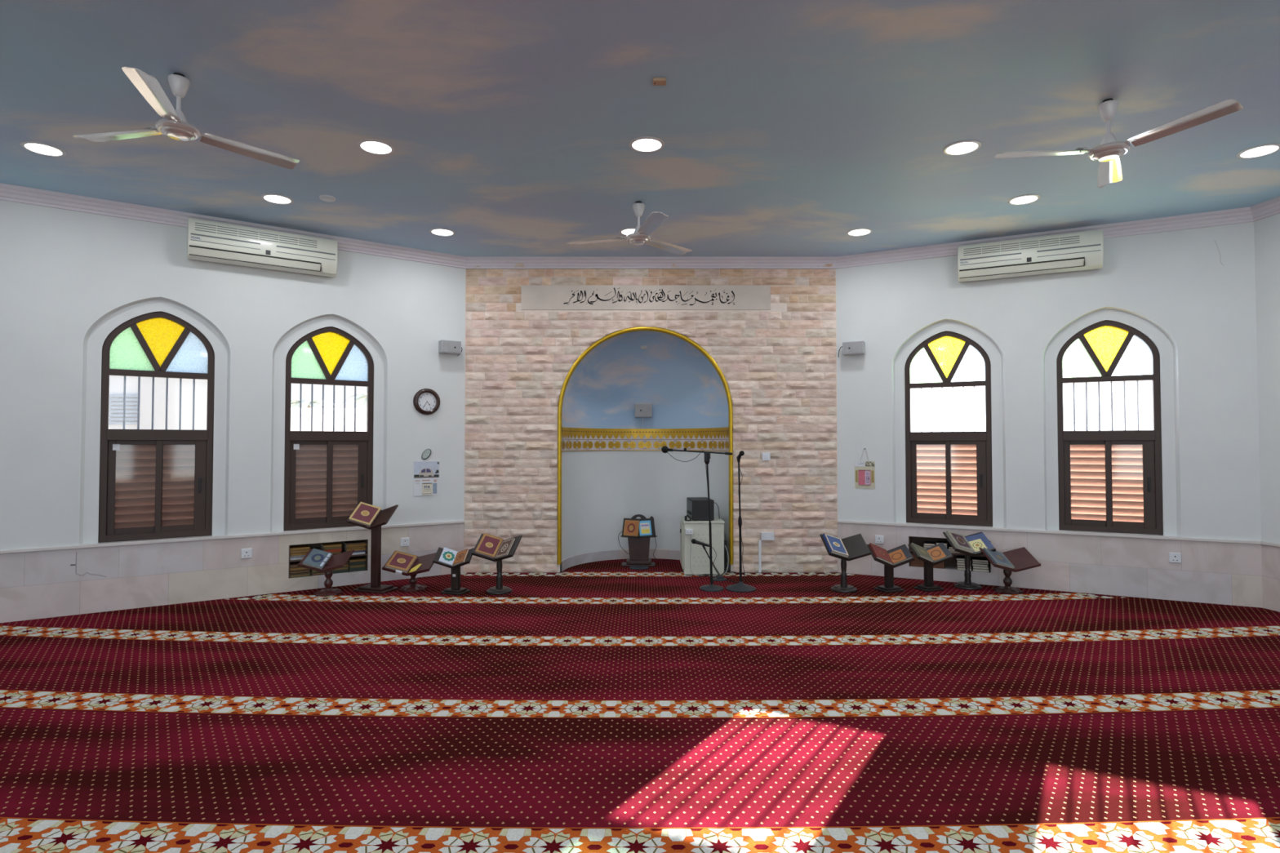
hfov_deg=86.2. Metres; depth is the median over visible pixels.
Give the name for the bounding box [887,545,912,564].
book
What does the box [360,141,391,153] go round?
diffuser
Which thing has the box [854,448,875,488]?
wall calendar
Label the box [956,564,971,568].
book
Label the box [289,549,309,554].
book
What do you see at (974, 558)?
book
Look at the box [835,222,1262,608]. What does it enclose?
wall
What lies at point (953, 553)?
shelf
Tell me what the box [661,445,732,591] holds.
microphone stand
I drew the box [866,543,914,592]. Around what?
book stand
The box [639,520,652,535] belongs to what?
book
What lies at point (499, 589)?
book stand
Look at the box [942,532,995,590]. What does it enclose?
book stand
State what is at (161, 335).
window glass
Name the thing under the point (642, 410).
wall speaker
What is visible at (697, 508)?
amplifier
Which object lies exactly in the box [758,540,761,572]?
cable trunking
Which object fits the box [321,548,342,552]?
book
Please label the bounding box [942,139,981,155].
recessed light
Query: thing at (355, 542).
book
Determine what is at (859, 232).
diffuser
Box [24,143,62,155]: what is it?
diffuser
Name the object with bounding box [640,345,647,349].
junction box
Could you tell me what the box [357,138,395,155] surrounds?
recessed light
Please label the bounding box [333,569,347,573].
book
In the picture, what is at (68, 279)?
wall
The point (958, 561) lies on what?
book
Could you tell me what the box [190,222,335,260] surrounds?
grille
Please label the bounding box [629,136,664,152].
recessed light
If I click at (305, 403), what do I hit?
palm tree
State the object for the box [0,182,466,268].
crown molding
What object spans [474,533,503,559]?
book
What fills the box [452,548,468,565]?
book
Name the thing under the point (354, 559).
book
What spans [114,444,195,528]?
shutter
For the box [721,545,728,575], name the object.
cable
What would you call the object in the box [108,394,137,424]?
shutter
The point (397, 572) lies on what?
paper slip
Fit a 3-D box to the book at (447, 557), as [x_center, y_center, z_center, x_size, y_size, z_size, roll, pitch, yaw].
[-1.744,1.186,6.235,0.126,0.156,0.173,0,-1,6]
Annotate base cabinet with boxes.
[680,516,724,575]
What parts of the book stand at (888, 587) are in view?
post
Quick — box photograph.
[413,461,439,478]
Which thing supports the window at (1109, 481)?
in the wall at (1191, 291)
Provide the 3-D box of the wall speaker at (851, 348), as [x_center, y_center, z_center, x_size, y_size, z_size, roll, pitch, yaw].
[2.199,-0.807,7.147,0.277,0.146,0.125,-1,-2,27]
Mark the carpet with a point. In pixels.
(606, 706)
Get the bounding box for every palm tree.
[290,399,340,408]
[339,393,367,408]
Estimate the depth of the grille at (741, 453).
6.32 m
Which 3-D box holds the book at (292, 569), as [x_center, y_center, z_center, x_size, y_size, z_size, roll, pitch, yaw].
[-3.203,1.322,6.421,0.171,0.030,0.166,1,-2,-34]
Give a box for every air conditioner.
[186,217,337,277]
[957,229,1103,282]
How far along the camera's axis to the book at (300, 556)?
6.34 m
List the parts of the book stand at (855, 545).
post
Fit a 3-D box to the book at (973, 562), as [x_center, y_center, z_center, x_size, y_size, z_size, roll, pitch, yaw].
[3.337,1.325,6.707,0.140,0.022,0.165,-1,-2,27]
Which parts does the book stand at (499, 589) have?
post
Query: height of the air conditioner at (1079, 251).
0.335 m
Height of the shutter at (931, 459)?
0.863 m
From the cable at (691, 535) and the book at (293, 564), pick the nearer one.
the book at (293, 564)
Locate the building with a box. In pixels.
[290,408,366,431]
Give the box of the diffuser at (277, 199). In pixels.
[263,195,290,203]
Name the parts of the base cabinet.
door, panel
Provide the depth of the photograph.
7.01 m
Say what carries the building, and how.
on the ground
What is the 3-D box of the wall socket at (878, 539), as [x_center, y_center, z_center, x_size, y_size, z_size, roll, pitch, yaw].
[2.456,1.161,7.025,0.084,0.084,0.016,-1,-2,27]
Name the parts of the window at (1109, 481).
green pane, sash, sash, blue pane, handle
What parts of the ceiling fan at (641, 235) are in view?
blade, down rod, blade, blade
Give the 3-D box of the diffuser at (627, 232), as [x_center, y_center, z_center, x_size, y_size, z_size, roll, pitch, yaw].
[-0.075,-1.807,6.362,0.193,0.001,0.193,0,-1,0]
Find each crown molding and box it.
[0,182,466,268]
[465,256,836,268]
[835,206,1253,268]
[1249,195,1279,221]
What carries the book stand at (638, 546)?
on the carpet
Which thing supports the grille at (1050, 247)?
attached to the air conditioner at (1079, 251)
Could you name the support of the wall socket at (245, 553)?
attached to the wall at (68, 279)
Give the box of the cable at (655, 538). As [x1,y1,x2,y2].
[653,537,677,563]
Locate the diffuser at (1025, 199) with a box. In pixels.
[1010,195,1037,204]
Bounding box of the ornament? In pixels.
[421,448,431,459]
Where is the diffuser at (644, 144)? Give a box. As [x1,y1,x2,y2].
[632,138,661,151]
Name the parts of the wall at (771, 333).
niche skirting, smooth panel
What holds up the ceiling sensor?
attached to the ceiling
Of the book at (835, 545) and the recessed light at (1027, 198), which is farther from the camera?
the book at (835, 545)
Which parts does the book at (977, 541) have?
label panel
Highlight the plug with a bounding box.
[684,515,691,520]
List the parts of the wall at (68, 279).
panel, panel, panel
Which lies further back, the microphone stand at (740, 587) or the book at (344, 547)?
the book at (344, 547)
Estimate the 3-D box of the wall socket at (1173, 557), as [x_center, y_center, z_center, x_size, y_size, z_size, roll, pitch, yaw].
[4.633,1.136,5.926,0.084,0.084,0.016,-1,-2,27]
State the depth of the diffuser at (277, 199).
5.52 m
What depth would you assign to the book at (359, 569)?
6.64 m
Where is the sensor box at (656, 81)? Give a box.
[652,77,666,85]
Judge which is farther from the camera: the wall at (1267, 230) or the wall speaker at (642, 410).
the wall speaker at (642, 410)
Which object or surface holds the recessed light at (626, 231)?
in the ceiling
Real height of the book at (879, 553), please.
0.184 m
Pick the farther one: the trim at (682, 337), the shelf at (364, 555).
the trim at (682, 337)
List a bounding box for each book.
[289,544,310,551]
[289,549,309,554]
[289,552,306,555]
[289,555,305,558]
[289,557,303,559]
[289,561,301,568]
[289,567,310,571]
[289,569,310,574]
[289,573,311,577]
[302,548,332,568]
[310,571,324,575]
[320,542,341,547]
[320,546,342,550]
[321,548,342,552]
[328,551,340,554]
[332,566,348,571]
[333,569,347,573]
[342,540,365,545]
[342,549,365,552]
[342,551,364,555]
[343,543,366,546]
[343,545,365,549]
[343,547,366,551]
[347,556,365,562]
[347,560,365,565]
[347,567,365,572]
[348,502,381,526]
[348,564,365,568]
[384,550,417,573]
[438,546,457,566]
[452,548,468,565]
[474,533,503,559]
[494,537,515,558]
[623,520,639,536]
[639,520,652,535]
[822,533,848,557]
[868,542,893,564]
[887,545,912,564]
[910,542,933,562]
[924,541,936,546]
[925,542,951,562]
[936,540,947,546]
[945,530,975,553]
[956,555,964,560]
[956,561,971,565]
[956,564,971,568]
[957,558,971,563]
[957,567,971,570]
[964,532,994,553]
[972,556,987,562]
[972,560,988,564]
[972,563,987,567]
[973,564,988,569]
[973,568,989,572]
[982,547,1015,568]
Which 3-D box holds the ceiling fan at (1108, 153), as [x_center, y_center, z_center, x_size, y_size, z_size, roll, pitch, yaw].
[2.580,-1.704,3.907,1.009,0.340,1.103,0,-1,0]
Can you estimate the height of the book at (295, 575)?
0.030 m
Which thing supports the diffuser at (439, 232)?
attached to the recessed light at (437, 231)
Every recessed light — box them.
[20,141,66,156]
[261,193,293,204]
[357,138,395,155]
[429,227,455,235]
[619,227,635,235]
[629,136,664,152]
[846,227,872,235]
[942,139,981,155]
[1007,194,1040,204]
[1236,143,1279,158]
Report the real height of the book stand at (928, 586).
0.416 m
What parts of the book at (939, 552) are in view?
label panel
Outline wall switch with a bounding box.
[762,452,770,460]
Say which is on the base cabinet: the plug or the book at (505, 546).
the plug
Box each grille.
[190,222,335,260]
[442,340,460,352]
[739,450,744,455]
[843,342,862,353]
[960,235,1101,265]
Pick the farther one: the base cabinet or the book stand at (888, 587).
the base cabinet
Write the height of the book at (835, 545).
0.212 m
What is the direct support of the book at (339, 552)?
on the book
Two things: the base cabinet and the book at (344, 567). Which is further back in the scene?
the base cabinet
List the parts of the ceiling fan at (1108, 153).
blade, down rod, blade, blade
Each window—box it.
[97,311,214,542]
[283,326,373,530]
[904,331,992,526]
[1056,320,1163,534]
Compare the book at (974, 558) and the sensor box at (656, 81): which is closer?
the sensor box at (656, 81)
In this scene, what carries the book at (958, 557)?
on the book at (958, 561)
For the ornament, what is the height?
0.108 m
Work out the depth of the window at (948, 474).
6.87 m
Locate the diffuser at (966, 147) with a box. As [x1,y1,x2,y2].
[946,142,977,154]
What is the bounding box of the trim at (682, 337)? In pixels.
[557,326,733,564]
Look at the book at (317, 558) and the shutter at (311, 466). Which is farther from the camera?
the shutter at (311, 466)
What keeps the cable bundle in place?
attached to the base cabinet
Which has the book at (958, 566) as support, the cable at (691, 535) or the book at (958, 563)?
the book at (958, 563)
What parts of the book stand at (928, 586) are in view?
post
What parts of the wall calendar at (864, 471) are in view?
date panel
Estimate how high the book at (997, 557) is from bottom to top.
0.177 m
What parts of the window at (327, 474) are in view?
green pane, sash, sash, blue pane, handle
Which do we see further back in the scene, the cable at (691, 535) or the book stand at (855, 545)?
the cable at (691, 535)
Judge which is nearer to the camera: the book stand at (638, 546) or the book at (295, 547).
the book at (295, 547)
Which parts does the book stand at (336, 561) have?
post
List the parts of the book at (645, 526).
label panel, label panel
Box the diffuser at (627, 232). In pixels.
[622,229,635,235]
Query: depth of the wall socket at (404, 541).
6.86 m
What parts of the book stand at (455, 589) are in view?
post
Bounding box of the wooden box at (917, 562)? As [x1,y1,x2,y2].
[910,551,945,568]
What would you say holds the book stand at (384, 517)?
on the carpet
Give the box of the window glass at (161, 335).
[108,318,208,430]
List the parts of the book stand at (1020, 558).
post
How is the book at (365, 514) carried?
on the book stand at (384, 517)
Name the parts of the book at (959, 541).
label panel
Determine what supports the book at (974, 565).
on the book at (974, 567)
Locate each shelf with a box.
[289,552,366,561]
[910,549,985,556]
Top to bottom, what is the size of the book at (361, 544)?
0.020 m
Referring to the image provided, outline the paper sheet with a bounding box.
[408,564,422,572]
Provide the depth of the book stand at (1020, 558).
6.25 m
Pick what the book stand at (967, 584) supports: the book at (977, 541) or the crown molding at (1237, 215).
the book at (977, 541)
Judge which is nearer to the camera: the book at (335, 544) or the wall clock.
the book at (335, 544)
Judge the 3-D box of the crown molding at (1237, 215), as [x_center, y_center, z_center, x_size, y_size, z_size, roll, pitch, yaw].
[3.605,-1.756,6.486,3.435,0.108,0.081,-1,-2,27]
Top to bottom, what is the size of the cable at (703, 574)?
0.022 m
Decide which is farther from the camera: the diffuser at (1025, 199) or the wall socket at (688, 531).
the wall socket at (688, 531)
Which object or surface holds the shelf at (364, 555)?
attached to the wall at (68, 279)
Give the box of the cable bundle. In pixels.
[724,540,727,573]
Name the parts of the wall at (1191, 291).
panel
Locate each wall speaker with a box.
[438,339,462,355]
[635,403,652,417]
[838,341,865,357]
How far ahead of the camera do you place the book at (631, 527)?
7.59 m
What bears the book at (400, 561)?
on the book stand at (426, 561)
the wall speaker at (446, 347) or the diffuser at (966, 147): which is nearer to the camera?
the diffuser at (966, 147)
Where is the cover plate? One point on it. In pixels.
(764, 535)
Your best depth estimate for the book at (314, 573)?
6.45 m
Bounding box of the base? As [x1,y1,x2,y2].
[629,564,648,569]
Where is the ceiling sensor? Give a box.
[319,194,336,202]
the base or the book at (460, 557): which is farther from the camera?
the base
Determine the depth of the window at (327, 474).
6.60 m
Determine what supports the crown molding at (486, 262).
attached to the wall at (771, 333)
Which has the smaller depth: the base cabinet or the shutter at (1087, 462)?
the shutter at (1087, 462)
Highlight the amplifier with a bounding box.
[686,497,714,520]
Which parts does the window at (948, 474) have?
green pane, sash, sash, blue pane, handle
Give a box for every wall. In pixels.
[0,200,465,622]
[463,262,838,572]
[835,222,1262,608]
[1253,213,1279,612]
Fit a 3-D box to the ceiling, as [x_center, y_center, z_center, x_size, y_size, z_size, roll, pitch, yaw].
[0.000,-2.030,1.702,12.600,0.200,13.900,0,-1,0]
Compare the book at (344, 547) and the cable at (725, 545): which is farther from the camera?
the cable at (725, 545)
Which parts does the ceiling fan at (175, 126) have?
blade, blade, down rod, blade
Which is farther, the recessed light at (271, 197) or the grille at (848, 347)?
the grille at (848, 347)
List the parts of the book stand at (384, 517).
post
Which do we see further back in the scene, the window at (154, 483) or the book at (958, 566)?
the book at (958, 566)
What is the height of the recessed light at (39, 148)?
0.009 m
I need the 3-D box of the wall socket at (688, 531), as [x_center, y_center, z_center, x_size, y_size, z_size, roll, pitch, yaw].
[0.505,1.080,7.029,0.076,0.052,0.030,0,-1,0]
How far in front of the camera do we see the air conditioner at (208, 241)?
6.06 m
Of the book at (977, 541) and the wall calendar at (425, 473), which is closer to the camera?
the book at (977, 541)
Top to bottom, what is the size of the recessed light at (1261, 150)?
0.009 m
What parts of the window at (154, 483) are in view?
green pane, sash, sash, blue pane, handle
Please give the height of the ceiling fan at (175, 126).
0.340 m
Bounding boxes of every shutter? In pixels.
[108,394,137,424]
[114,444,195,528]
[295,444,358,518]
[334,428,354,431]
[916,444,977,515]
[1070,444,1143,522]
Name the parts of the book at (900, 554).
label panel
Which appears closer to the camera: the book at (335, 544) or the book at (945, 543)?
the book at (335, 544)
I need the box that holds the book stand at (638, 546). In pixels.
[620,514,657,566]
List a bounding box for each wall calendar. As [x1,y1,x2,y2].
[413,461,439,496]
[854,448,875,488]
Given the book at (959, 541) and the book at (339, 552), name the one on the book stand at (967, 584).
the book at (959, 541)
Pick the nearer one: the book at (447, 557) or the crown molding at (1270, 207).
the crown molding at (1270, 207)
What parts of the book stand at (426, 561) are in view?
post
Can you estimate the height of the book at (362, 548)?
0.022 m
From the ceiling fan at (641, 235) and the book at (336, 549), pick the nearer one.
the ceiling fan at (641, 235)
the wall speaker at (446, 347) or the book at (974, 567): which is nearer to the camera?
the book at (974, 567)
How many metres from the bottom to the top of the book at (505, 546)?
0.183 m
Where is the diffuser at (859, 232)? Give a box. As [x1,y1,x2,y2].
[848,229,870,235]
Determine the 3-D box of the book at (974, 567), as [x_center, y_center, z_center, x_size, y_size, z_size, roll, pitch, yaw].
[3.337,1.371,6.701,0.138,0.024,0.165,-1,-2,27]
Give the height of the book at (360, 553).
0.020 m
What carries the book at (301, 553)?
on the book at (300, 556)
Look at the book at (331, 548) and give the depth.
6.52 m
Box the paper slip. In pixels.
[395,569,402,575]
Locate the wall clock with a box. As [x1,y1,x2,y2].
[413,388,439,414]
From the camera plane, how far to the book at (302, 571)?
6.36 m
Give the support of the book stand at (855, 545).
on the carpet
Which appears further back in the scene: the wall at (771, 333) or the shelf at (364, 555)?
the wall at (771, 333)
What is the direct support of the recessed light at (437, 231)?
in the ceiling
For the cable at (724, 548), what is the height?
0.261 m
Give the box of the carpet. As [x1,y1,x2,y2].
[0,558,1279,852]
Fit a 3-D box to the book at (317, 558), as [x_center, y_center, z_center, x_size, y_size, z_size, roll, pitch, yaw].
[-2.911,1.195,6.180,0.201,0.166,0.175,0,-1,-3]
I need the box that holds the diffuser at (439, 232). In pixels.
[431,229,453,235]
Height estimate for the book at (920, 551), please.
0.172 m
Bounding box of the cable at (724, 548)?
[708,548,727,577]
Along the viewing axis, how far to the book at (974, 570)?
6.63 m
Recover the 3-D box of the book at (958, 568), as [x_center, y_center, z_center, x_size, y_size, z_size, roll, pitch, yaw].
[3.207,1.397,6.763,0.126,0.024,0.165,-1,-2,27]
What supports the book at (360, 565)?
on the book at (359, 569)
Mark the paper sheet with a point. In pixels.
(418, 566)
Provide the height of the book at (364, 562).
0.028 m
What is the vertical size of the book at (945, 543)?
0.024 m
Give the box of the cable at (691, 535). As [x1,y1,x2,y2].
[689,534,702,576]
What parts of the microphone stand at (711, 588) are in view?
boom arm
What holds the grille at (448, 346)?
attached to the wall speaker at (446, 347)
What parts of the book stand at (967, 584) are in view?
post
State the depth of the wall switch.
7.21 m
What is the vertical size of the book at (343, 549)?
0.014 m
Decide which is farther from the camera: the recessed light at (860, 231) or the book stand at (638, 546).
the book stand at (638, 546)
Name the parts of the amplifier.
control panel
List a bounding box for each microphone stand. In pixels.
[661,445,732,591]
[691,538,726,581]
[725,450,755,592]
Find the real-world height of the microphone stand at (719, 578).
0.410 m
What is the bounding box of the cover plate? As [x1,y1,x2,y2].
[760,532,773,540]
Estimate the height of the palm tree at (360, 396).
4.071 m
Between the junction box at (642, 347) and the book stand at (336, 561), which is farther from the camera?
the junction box at (642, 347)
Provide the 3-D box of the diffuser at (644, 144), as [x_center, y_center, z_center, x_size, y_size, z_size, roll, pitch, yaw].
[0.045,-1.854,4.509,0.193,0.001,0.193,0,-1,0]
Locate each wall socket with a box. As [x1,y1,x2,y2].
[240,548,252,558]
[400,537,408,546]
[685,528,693,534]
[875,535,883,543]
[1168,552,1181,563]
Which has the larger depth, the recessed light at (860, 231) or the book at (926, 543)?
the book at (926, 543)
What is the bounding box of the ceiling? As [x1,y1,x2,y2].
[0,0,1279,256]
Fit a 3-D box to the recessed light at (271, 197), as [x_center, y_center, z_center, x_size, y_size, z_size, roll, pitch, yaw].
[-2.919,-1.830,5.510,0.234,0.009,0.234,0,-1,0]
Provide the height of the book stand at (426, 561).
0.344 m
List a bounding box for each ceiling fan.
[72,66,299,168]
[566,200,692,255]
[994,97,1243,187]
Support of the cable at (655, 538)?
on the carpet
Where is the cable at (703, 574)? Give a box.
[698,573,718,577]
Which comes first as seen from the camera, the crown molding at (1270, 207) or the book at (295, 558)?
the crown molding at (1270, 207)
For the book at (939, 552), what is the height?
0.169 m

